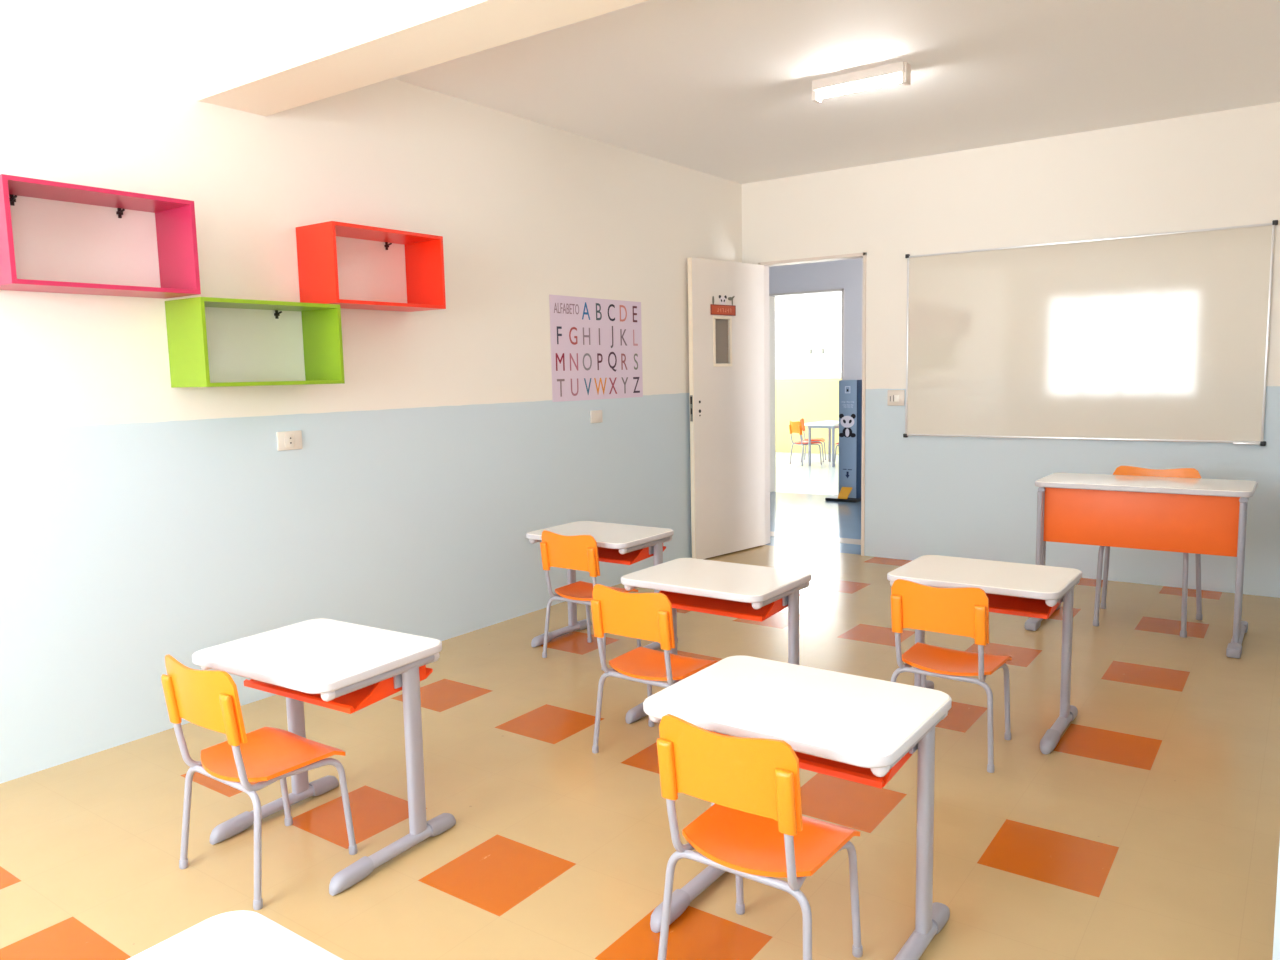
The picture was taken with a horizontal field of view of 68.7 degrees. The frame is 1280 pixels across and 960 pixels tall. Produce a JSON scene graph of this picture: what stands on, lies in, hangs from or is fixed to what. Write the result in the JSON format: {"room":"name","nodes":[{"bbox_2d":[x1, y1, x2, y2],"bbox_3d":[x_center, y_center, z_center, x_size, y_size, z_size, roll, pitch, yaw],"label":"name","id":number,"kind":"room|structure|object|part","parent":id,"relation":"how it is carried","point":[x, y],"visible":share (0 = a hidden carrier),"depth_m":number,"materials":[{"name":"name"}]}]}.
{"room":"classroom","nodes":[
{"label":"classroom","id":0,"kind":"room"},
{"bbox_2d":[0,0,741,783],"bbox_3d":[-1.512,-0.456,4.060,0.150,2.706,7.880,3,8,36],"label":"wall","id":1,"kind":"structure","parent":0,"point":[144,520],"depth_m":3.93,"materials":[{"name":"beige paint"}]},
{"bbox_2d":[0,174,200,298],"bbox_3d":[-1.865,-0.807,3.189,0.248,0.328,0.607,3,8,36],"label":"box shelf","id":2,"kind":"object","parent":1,"relation":"attached to","point":[175,220],"visible":1,"depth_m":3.23,"materials":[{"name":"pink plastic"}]},
{"bbox_3d":[-2.038,-0.777,2.951,0.248,0.328,0.015,3,8,35],"label":"panel","id":3,"kind":"part","parent":2,"relation":"part of","materials":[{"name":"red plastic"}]},
{"bbox_3d":[-1.869,-0.963,3.171,0.248,0.015,0.577,3,8,35],"label":"panel","id":4,"kind":"part","parent":2,"relation":"part of","materials":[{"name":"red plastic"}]},
{"bbox_3d":[-1.862,-0.652,3.207,0.248,0.015,0.577,3,8,35],"label":"panel","id":5,"kind":"part","parent":2,"relation":"part of","materials":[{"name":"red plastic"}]},
{"bbox_3d":[-1.693,-0.838,3.428,0.248,0.328,0.015,3,8,35],"label":"panel","id":6,"kind":"part","parent":2,"relation":"part of","materials":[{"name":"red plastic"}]},
{"bbox_2d":[165,297,344,387],"bbox_3d":[-1.509,-0.537,3.711,0.248,0.324,0.602,3,8,36],"label":"box shelf","id":7,"kind":"object","parent":1,"relation":"attached to","point":[185,318],"visible":1,"depth_m":3.57,"materials":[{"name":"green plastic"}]},
{"bbox_3d":[-1.680,-0.507,3.475,0.248,0.324,0.015,3,8,35],"label":"panel","id":8,"kind":"part","parent":7,"relation":"part of","materials":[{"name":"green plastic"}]},
{"bbox_3d":[-1.512,-0.691,3.694,0.248,0.015,0.572,3,8,35],"label":"panel","id":9,"kind":"part","parent":7,"relation":"part of","materials":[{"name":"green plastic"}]},
{"bbox_3d":[-1.506,-0.384,3.729,0.248,0.015,0.572,3,8,35],"label":"panel","id":10,"kind":"part","parent":7,"relation":"part of","materials":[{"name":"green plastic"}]},
{"bbox_3d":[-1.338,-0.568,3.948,0.248,0.324,0.015,3,8,35],"label":"panel","id":11,"kind":"part","parent":7,"relation":"part of","materials":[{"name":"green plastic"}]},
{"bbox_2d":[276,430,301,450],"bbox_3d":[-1.487,-0.168,3.978,0.014,0.080,0.118,3,8,36],"label":"wall socket","id":12,"kind":"object","parent":1,"relation":"attached to","point":[286,440],"visible":1,"depth_m":3.97,"materials":[{"name":"beige plastic"}]},
{"bbox_2d":[296,221,445,311],"bbox_3d":[-1.176,-0.929,4.144,0.248,0.328,0.600,3,8,36],"label":"box shelf","id":13,"kind":"object","parent":1,"relation":"attached to","point":[316,243],"visible":0.94,"depth_m":4.05,"materials":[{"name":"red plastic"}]},
{"bbox_3d":[-1.346,-0.898,3.908,0.248,0.328,0.015,3,8,35],"label":"panel","id":14,"kind":"part","parent":13,"relation":"part of","materials":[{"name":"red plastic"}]},
{"bbox_3d":[-1.179,-1.084,4.126,0.248,0.015,0.570,3,8,35],"label":"panel","id":15,"kind":"part","parent":13,"relation":"part of","materials":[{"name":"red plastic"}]},
{"bbox_3d":[-1.173,-0.773,4.161,0.248,0.015,0.570,3,8,35],"label":"panel","id":16,"kind":"part","parent":13,"relation":"part of","materials":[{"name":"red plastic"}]},
{"bbox_3d":[-1.006,-0.960,4.379,0.248,0.328,0.015,3,8,35],"label":"panel","id":17,"kind":"part","parent":13,"relation":"part of","materials":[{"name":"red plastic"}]},
{"bbox_2d":[192,0,647,115],"bbox_3d":[-0.008,-1.522,2.540,3.954,0.304,0.289,3,8,36],"label":"beam","id":18,"kind":"structure","parent":1,"relation":"attached to","point":[260,57],"depth_m":3.17,"materials":[{"name":"beige paint"}]},
{"bbox_2d":[549,294,642,401],"bbox_3d":[-0.246,-0.792,5.670,0.002,0.604,0.887,3,8,36],"label":"poster","id":19,"kind":"object","parent":1,"relation":"attached to","point":[596,344],"visible":1,"depth_m":5.63,"materials":[{"name":"pink paper"}]},
{"bbox_2d":[590,410,601,422],"bbox_3d":[-0.264,-0.384,5.673,0.012,0.076,0.110,3,8,36],"label":"blank plate","id":20,"kind":"object","parent":1,"relation":"attached to","point":[595,415],"visible":1,"depth_m":5.66,"materials":[{"name":"beige plastic"}]},
{"bbox_2d":[0,452,1279,959],"bbox_3d":[0.485,0.546,7.380,8.870,0.120,15.350,3,8,36],"label":"floor","id":21,"kind":"structure","parent":0,"point":[1150,829],"depth_m":2.85,"materials":[{"name":"tile"}]},
{"bbox_2d":[127,910,342,959],"bbox_3d":[-0.471,0.942,1.057,0.604,0.570,0.471,3,8,36],"label":"student desk","id":22,"kind":"object","parent":21,"relation":"on","point":[234,935],"visible":1,"depth_m":1.28,"materials":[{"name":"white"}]},
{"bbox_2d":[161,654,357,909],"bbox_3d":[-1.039,0.758,2.563,0.380,0.617,0.362,3,8,36],"label":"chair","id":23,"kind":"object","parent":21,"relation":"on","point":[209,699],"visible":1,"depth_m":2.48,"materials":[{"name":"orange plastic"}]},
{"bbox_3d":[-1.133,0.560,2.414,0.322,0.187,0.052,3,8,35],"label":"backrest","id":24,"kind":"part","parent":23,"relation":"part of","materials":[{"name":"orange plastic"}]},
{"bbox_3d":[-1.029,0.762,2.578,0.328,0.036,0.294,3,8,35],"label":"seat","id":25,"kind":"part","parent":23,"relation":"part of","materials":[{"name":"orange plastic"}]},
{"bbox_2d":[192,618,455,895],"bbox_3d":[-0.911,0.761,2.716,0.577,0.570,0.471,3,8,33],"label":"student desk","id":26,"kind":"object","parent":21,"relation":"on","point":[346,667],"visible":0.99,"depth_m":2.63,"materials":[{"name":"white laminate"}]},
{"bbox_2d":[244,665,432,713],"bbox_3d":[-0.884,0.553,2.741,0.468,0.088,0.304,3,8,33],"label":"tray","id":27,"kind":"object","parent":26,"relation":"on","point":[354,701],"depth_m":2.60,"materials":[{"name":"orange plastic"}]},
{"bbox_3d":[-0.697,0.527,2.548,0.032,0.032,0.352,3,8,33],"label":"rail","id":28,"kind":"part","parent":26,"relation":"part of","materials":[{"name":"grey paint"}]},
{"bbox_2d":[540,530,640,669],"bbox_3d":[-0.232,0.529,4.419,0.380,0.617,0.362,3,8,36],"label":"chair","id":29,"kind":"object","parent":21,"relation":"on","point":[577,552],"visible":0.65,"depth_m":4.30,"materials":[{"name":"orange plastic"}]},
{"bbox_3d":[-0.326,0.331,4.269,0.322,0.187,0.052,3,8,35],"label":"backrest","id":30,"kind":"part","parent":29,"relation":"part of","materials":[{"name":"orange plastic"}]},
{"bbox_3d":[-0.222,0.533,4.433,0.328,0.036,0.294,3,8,35],"label":"seat","id":31,"kind":"part","parent":29,"relation":"part of","materials":[{"name":"orange plastic"}]},
{"bbox_2d":[526,521,677,649],"bbox_3d":[-0.187,0.532,4.588,0.604,0.570,0.471,3,8,36],"label":"student desk","id":32,"kind":"object","parent":21,"relation":"on","point":[625,544],"visible":0.72,"depth_m":4.52,"materials":[{"name":"white"}]},
{"bbox_2d":[597,546,665,564],"bbox_3d":[-0.157,0.324,4.612,0.490,0.088,0.304,3,8,35],"label":"tray","id":33,"kind":"object","parent":32,"relation":"on","point":[609,555],"depth_m":4.47,"materials":[{"name":"orange plastic"}]},
{"bbox_3d":[0.030,0.300,4.401,0.033,0.032,0.352,3,8,35],"label":"rail","id":34,"kind":"part","parent":32,"relation":"part of","materials":[{"name":"grey paint"}]},
{"bbox_2d":[591,584,717,752],"bbox_3d":[0.063,0.651,3.291,0.380,0.617,0.362,3,8,36],"label":"chair","id":35,"kind":"object","parent":21,"relation":"on","point":[645,616],"visible":0.9,"depth_m":3.18,"materials":[{"name":"orange plastic"}]},
{"bbox_3d":[-0.032,0.454,3.142,0.322,0.187,0.052,3,8,35],"label":"backrest","id":36,"kind":"part","parent":35,"relation":"part of","materials":[{"name":"orange plastic"}]},
{"bbox_3d":[0.073,0.655,3.306,0.328,0.036,0.294,3,8,35],"label":"seat","id":37,"kind":"part","parent":35,"relation":"part of","materials":[{"name":"orange plastic"}]},
{"bbox_2d":[621,558,810,723],"bbox_3d":[0.294,0.639,3.560,0.604,0.570,0.471,3,8,36],"label":"student desk","id":38,"kind":"object","parent":21,"relation":"on","point":[736,590],"visible":0.66,"depth_m":3.46,"materials":[{"name":"white"}]},
{"bbox_2d":[659,591,799,621],"bbox_3d":[0.323,0.432,3.584,0.490,0.088,0.304,3,8,35],"label":"tray","id":39,"kind":"object","parent":38,"relation":"on","point":[742,610],"depth_m":3.48,"materials":[{"name":"orange plastic"}]},
{"bbox_3d":[0.510,0.408,3.373,0.033,0.032,0.352,3,8,35],"label":"rail","id":40,"kind":"part","parent":38,"relation":"part of","materials":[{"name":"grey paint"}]},
{"bbox_2d":[657,714,862,959],"bbox_3d":[0.268,0.788,2.057,0.380,0.617,0.362,3,8,36],"label":"chair","id":41,"kind":"object","parent":21,"relation":"on","point":[756,829],"visible":1,"depth_m":1.95,"materials":[{"name":"orange plastic"}]},
{"bbox_3d":[0.173,0.591,1.908,0.322,0.187,0.052,3,8,35],"label":"backrest","id":42,"kind":"part","parent":41,"relation":"part of","materials":[{"name":"orange plastic"}]},
{"bbox_3d":[0.278,0.792,2.071,0.328,0.036,0.294,3,8,35],"label":"seat","id":43,"kind":"part","parent":41,"relation":"part of","materials":[{"name":"orange plastic"}]},
{"bbox_2d":[643,656,951,959],"bbox_3d":[0.374,0.791,2.222,0.604,0.570,0.471,3,8,36],"label":"student desk","id":44,"kind":"object","parent":21,"relation":"on","point":[859,729],"visible":0.82,"depth_m":2.12,"materials":[{"name":"white"}]},
{"bbox_2d":[711,731,912,788],"bbox_3d":[0.404,0.583,2.245,0.490,0.088,0.304,3,8,35],"label":"tray","id":45,"kind":"object","parent":44,"relation":"on","point":[862,775],"depth_m":2.06,"materials":[{"name":"orange plastic"}]},
{"bbox_3d":[0.591,0.559,2.035,0.033,0.032,0.352,3,8,35],"label":"rail","id":46,"kind":"part","parent":44,"relation":"part of","materials":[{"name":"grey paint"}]},
{"bbox_2d":[789,421,821,465],"bbox_3d":[2.326,-0.529,13.193,0.362,0.617,0.380,-3,7,-19],"label":"chair","id":47,"kind":"object","parent":21,"relation":"on","point":[794,427],"visible":0.95,"depth_m":13.10,"materials":[{"name":"orange plastic"}]},
{"bbox_3d":[2.175,-0.734,13.119,0.052,0.187,0.322,-3,7,-19],"label":"backrest","id":48,"kind":"part","parent":47,"relation":"part of","materials":[{"name":"orange plastic"}]},
{"bbox_3d":[2.343,-0.524,13.199,0.294,0.036,0.328,-3,7,-19],"label":"seat","id":49,"kind":"part","parent":47,"relation":"part of","materials":[{"name":"orange"}]},
{"bbox_2d":[800,418,825,461],"bbox_3d":[2.522,-0.587,13.664,0.362,0.617,0.380,1,7,17],"label":"chair","id":50,"kind":"object","parent":21,"relation":"on","point":[802,419],"visible":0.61,"depth_m":13.74,"materials":[{"name":"orange"}]},
{"bbox_3d":[2.369,-0.802,13.686,0.052,0.187,0.322,1,7,17],"label":"backrest","id":51,"kind":"part","parent":50,"relation":"part of","materials":[{"name":"orange plastic"}]},
{"bbox_3d":[2.538,-0.581,13.660,0.294,0.036,0.328,1,7,17],"label":"seat","id":52,"kind":"part","parent":50,"relation":"part of","materials":[{"name":"orange"}]},
{"bbox_2d":[770,531,860,544],"bbox_3d":[0.349,0.396,8.185,7.700,0.002,0.200,3,8,36],"label":"trim","id":53,"kind":"structure","parent":21,"relation":"on","point":[774,534],"depth_m":7.43,"materials":[{"name":"beige plastic"}]},
{"bbox_2d":[804,421,838,466],"bbox_3d":[2.683,-0.515,13.129,0.500,0.590,0.780,3,8,36],"label":"table","id":54,"kind":"object","parent":21,"relation":"on","point":[833,425],"visible":0.72,"depth_m":12.91,"materials":[{"name":"white laminate"}]},
{"bbox_3d":[2.349,-0.460,12.968,0.040,0.530,0.040,3,8,35],"label":"leg","id":55,"kind":"part","parent":54,"relation":"part of","materials":[{"name":"grey paint"}]},
{"bbox_3d":[2.734,-0.528,13.500,0.040,0.530,0.040,3,8,35],"label":"leg","id":56,"kind":"part","parent":54,"relation":"part of","materials":[{"name":"grey paint"}]},
{"bbox_3d":[2.634,-0.442,12.765,0.040,0.530,0.040,3,8,35],"label":"leg","id":57,"kind":"part","parent":54,"relation":"part of","materials":[{"name":"grey paint"}]},
{"bbox_2d":[825,380,861,502],"bbox_3d":[2.088,-0.400,9.474,0.340,1.217,0.310,3,8,36],"label":"hand sanitizer","id":58,"kind":"object","parent":21,"relation":"on","point":[850,391],"visible":0.91,"depth_m":9.42,"materials":[{"name":"blue metal"}]},
{"bbox_3d":[2.106,0.188,9.549,0.340,0.030,0.290,3,8,35],"label":"plate","id":59,"kind":"part","parent":58,"relation":"part of","materials":[{"name":"black metal"}]},
{"bbox_3d":[2.221,-0.414,9.441,0.010,1.187,0.175,3,8,35],"label":"panel","id":60,"kind":"part","parent":58,"relation":"part of","materials":[{"name":"blue"}]},
{"bbox_2d":[891,579,1011,772],"bbox_3d":[1.089,0.632,3.273,0.380,0.617,0.362,3,8,36],"label":"chair","id":61,"kind":"object","parent":21,"relation":"on","point":[964,611],"visible":0.94,"depth_m":3.15,"materials":[{"name":"orange plastic"}]},
{"bbox_3d":[0.994,0.435,3.124,0.322,0.187,0.052,3,8,35],"label":"backrest","id":62,"kind":"part","parent":61,"relation":"part of","materials":[{"name":"orange plastic"}]},
{"bbox_3d":[1.099,0.636,3.288,0.328,0.036,0.294,3,8,35],"label":"seat","id":63,"kind":"part","parent":61,"relation":"part of","materials":[{"name":"orange plastic"}]},
{"bbox_2d":[887,555,1081,753],"bbox_3d":[1.288,0.624,3.516,0.604,0.570,0.471,3,8,36],"label":"student desk","id":64,"kind":"object","parent":21,"relation":"on","point":[1020,589],"visible":0.76,"depth_m":3.41,"materials":[{"name":"white"}]},
{"bbox_2d":[986,593,1060,618],"bbox_3d":[1.317,0.416,3.540,0.490,0.088,0.304,3,8,35],"label":"tray","id":65,"kind":"object","parent":64,"relation":"on","point":[1004,604],"depth_m":3.41,"materials":[{"name":"orange plastic"}]},
{"bbox_3d":[1.504,0.392,3.329,0.033,0.032,0.352,3,8,35],"label":"rail","id":66,"kind":"part","parent":64,"relation":"part of","materials":[{"name":"grey paint"}]},
{"bbox_2d":[1025,473,1256,657],"bbox_3d":[2.486,0.381,4.668,0.935,0.742,0.612,3,8,36],"label":"desk","id":67,"kind":"object","parent":21,"relation":"on","point":[1172,514],"visible":0.91,"depth_m":4.52,"materials":[{"name":"white laminate"}]},
{"bbox_3d":[2.164,0.028,4.934,0.034,0.033,0.430,3,8,35],"label":"rail","id":68,"kind":"part","parent":67,"relation":"part of","materials":[{"name":"grey metal"}]},
{"bbox_3d":[2.409,0.194,4.545,0.840,0.280,0.018,3,8,35],"label":"modesty panel","id":69,"kind":"part","parent":67,"relation":"part of","materials":[{"name":"orange plastic"}]},
{"bbox_3d":[2.868,0.071,4.431,0.034,0.033,0.430,3,8,35],"label":"rail","id":70,"kind":"part","parent":67,"relation":"part of","materials":[{"name":"grey paint"}]},
{"bbox_2d":[1093,466,1202,637],"bbox_3d":[2.603,0.342,4.800,0.482,0.783,0.460,3,8,36],"label":"chair","id":71,"kind":"object","parent":21,"relation":"on","point":[1121,470],"visible":0.18,"depth_m":4.83,"materials":[{"name":"orange plastic"}]},
{"bbox_3d":[2.712,0.051,4.927,0.409,0.237,0.066,3,8,35],"label":"backrest","id":72,"kind":"part","parent":71,"relation":"part of","materials":[{"name":"orange plastic"}]},
{"bbox_2d":[136,0,1279,183],"bbox_3d":[0.127,-1.757,2.708,4.254,0.120,7.880,3,8,36],"label":"ceiling","id":73,"kind":"structure","parent":0,"point":[718,88],"depth_m":4.38,"materials":[{"name":"white paint"}]},
{"bbox_2d":[812,61,910,102],"bbox_3d":[1.036,-1.866,4.406,0.468,0.088,0.096,3,8,36],"label":"ceiling lamp","id":74,"kind":"object","parent":73,"relation":"attached to","point":[898,72],"visible":1,"depth_m":4.37,"materials":[{"name":"white plastic"}]},
{"bbox_2d":[812,91,820,102],"bbox_3d":[0.855,-1.877,4.535,0.024,0.088,0.060,3,8,35],"label":"socket","id":75,"kind":"object","parent":74,"relation":"attached to","point":[816,95],"depth_m":4.52,"materials":[{"name":"white plastic"}]},
{"bbox_2d":[901,62,910,85],"bbox_3d":[1.216,-1.855,4.277,0.024,0.088,0.060,3,8,35],"label":"socket","id":76,"kind":"object","parent":74,"relation":"attached to","point":[905,67],"depth_m":4.26,"materials":[{"name":"white plastic"}]},
{"bbox_2d":[775,292,841,453],"bbox_3d":[4.407,-1.680,13.686,7.700,2.706,0.150,3,8,36],"label":"wall","id":77,"kind":"structure","parent":0,"point":[813,396],"depth_m":14.90,"materials":[{"name":"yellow paint"}]},
{"bbox_2d":[775,303,841,372],"bbox_3d":[2.962,-2.213,14.631,3.200,1.050,0.100,3,8,36],"label":"window","id":78,"kind":"structure","parent":77,"relation":"in","point":[823,351],"depth_m":14.81,"materials":[{"name":"white"}]},
{"bbox_2d":[769,258,862,379],"bbox_3d":[1.719,-1.198,9.966,7.700,2.706,0.120,3,8,36],"label":"wall","id":79,"kind":"structure","parent":0,"point":[847,275],"depth_m":9.57,"materials":[{"name":"paint"}]},
{"bbox_2d":[769,289,843,491],"bbox_3d":[1.780,-0.914,9.959,0.875,2.140,0.144,3,8,36],"label":"trim","id":80,"kind":"structure","parent":79,"relation":"attached to","point":[771,296],"depth_m":10.15,"materials":[{"name":"beige paint"}]},
{"bbox_2d":[742,102,1279,597],"bbox_3d":[2.420,-0.759,6.002,3.954,2.706,0.107,3,8,36],"label":"wall","id":81,"kind":"structure","parent":0,"point":[963,497],"depth_m":5.95,"materials":[{"name":"beige paint"}]},
{"bbox_2d":[687,257,764,558],"bbox_3d":[0.636,-0.509,6.749,0.051,2.088,0.811,5,9,44],"label":"door","id":82,"kind":"structure","parent":81,"relation":"in","point":[727,392],"depth_m":6.71,"materials":[{"name":"wood"}]},
{"bbox_3d":[0.355,-0.494,6.462,0.022,0.180,0.002,5,9,45],"label":"lock plate","id":83,"kind":"part","parent":82,"relation":"part of","materials":[{"name":"silver metal"}]},
{"bbox_3d":[0.570,-0.982,6.635,0.006,0.310,0.160,5,9,44],"label":"vision pane","id":84,"kind":"part","parent":82,"relation":"part of","materials":[{"name":"grey glass"}]},
{"bbox_3d":[0.570,-0.982,6.635,0.047,0.354,0.204,5,9,44],"label":"vision frame","id":85,"kind":"part","parent":82,"relation":"part of","materials":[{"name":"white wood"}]},
{"bbox_2d":[710,295,735,315],"bbox_3d":[0.586,-1.231,6.596,0.007,0.140,0.270,5,9,44],"label":"door sign","id":86,"kind":"object","parent":82,"relation":"attached to","point":[730,310],"visible":1,"depth_m":6.60,"materials":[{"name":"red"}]},
{"bbox_2d":[712,296,734,304],"bbox_3d":[0.589,-1.265,6.599,0.002,0.073,0.246,5,9,45],"label":"picture","id":87,"kind":"object","parent":86,"relation":"on","point":[729,298],"depth_m":6.64},
{"bbox_2d":[758,252,865,555],"bbox_3d":[1.273,-0.540,6.858,0.836,2.123,0.131,3,8,36],"label":"trim","id":88,"kind":"structure","parent":81,"relation":"attached to","point":[767,265],"depth_m":6.85,"materials":[{"name":"beige paint"}]},
{"bbox_2d":[887,390,904,405],"bbox_3d":[1.756,-0.564,6.430,0.120,0.108,0.016,3,8,36],"label":"light switch","id":89,"kind":"object","parent":81,"relation":"attached to","point":[894,397],"visible":1,"depth_m":6.42,"materials":[{"name":"beige plastic"}]},
{"bbox_2d":[903,220,1277,445],"bbox_3d":[2.630,-0.850,5.744,2.068,1.229,0.044,3,8,36],"label":"whiteboard","id":90,"kind":"object","parent":81,"relation":"attached to","point":[1158,336],"visible":1,"depth_m":5.66,"materials":[{"name":"beige ceramic"}]},
{"bbox_2d":[1272,841,1279,959],"bbox_3d":[1.451,-0.090,1.671,0.432,2.402,0.289,3,8,36],"label":"trim","id":91,"kind":"structure","parent":0,"point":[1276,943],"depth_m":1.78,"materials":[{"name":"beige paint"}]}
]}

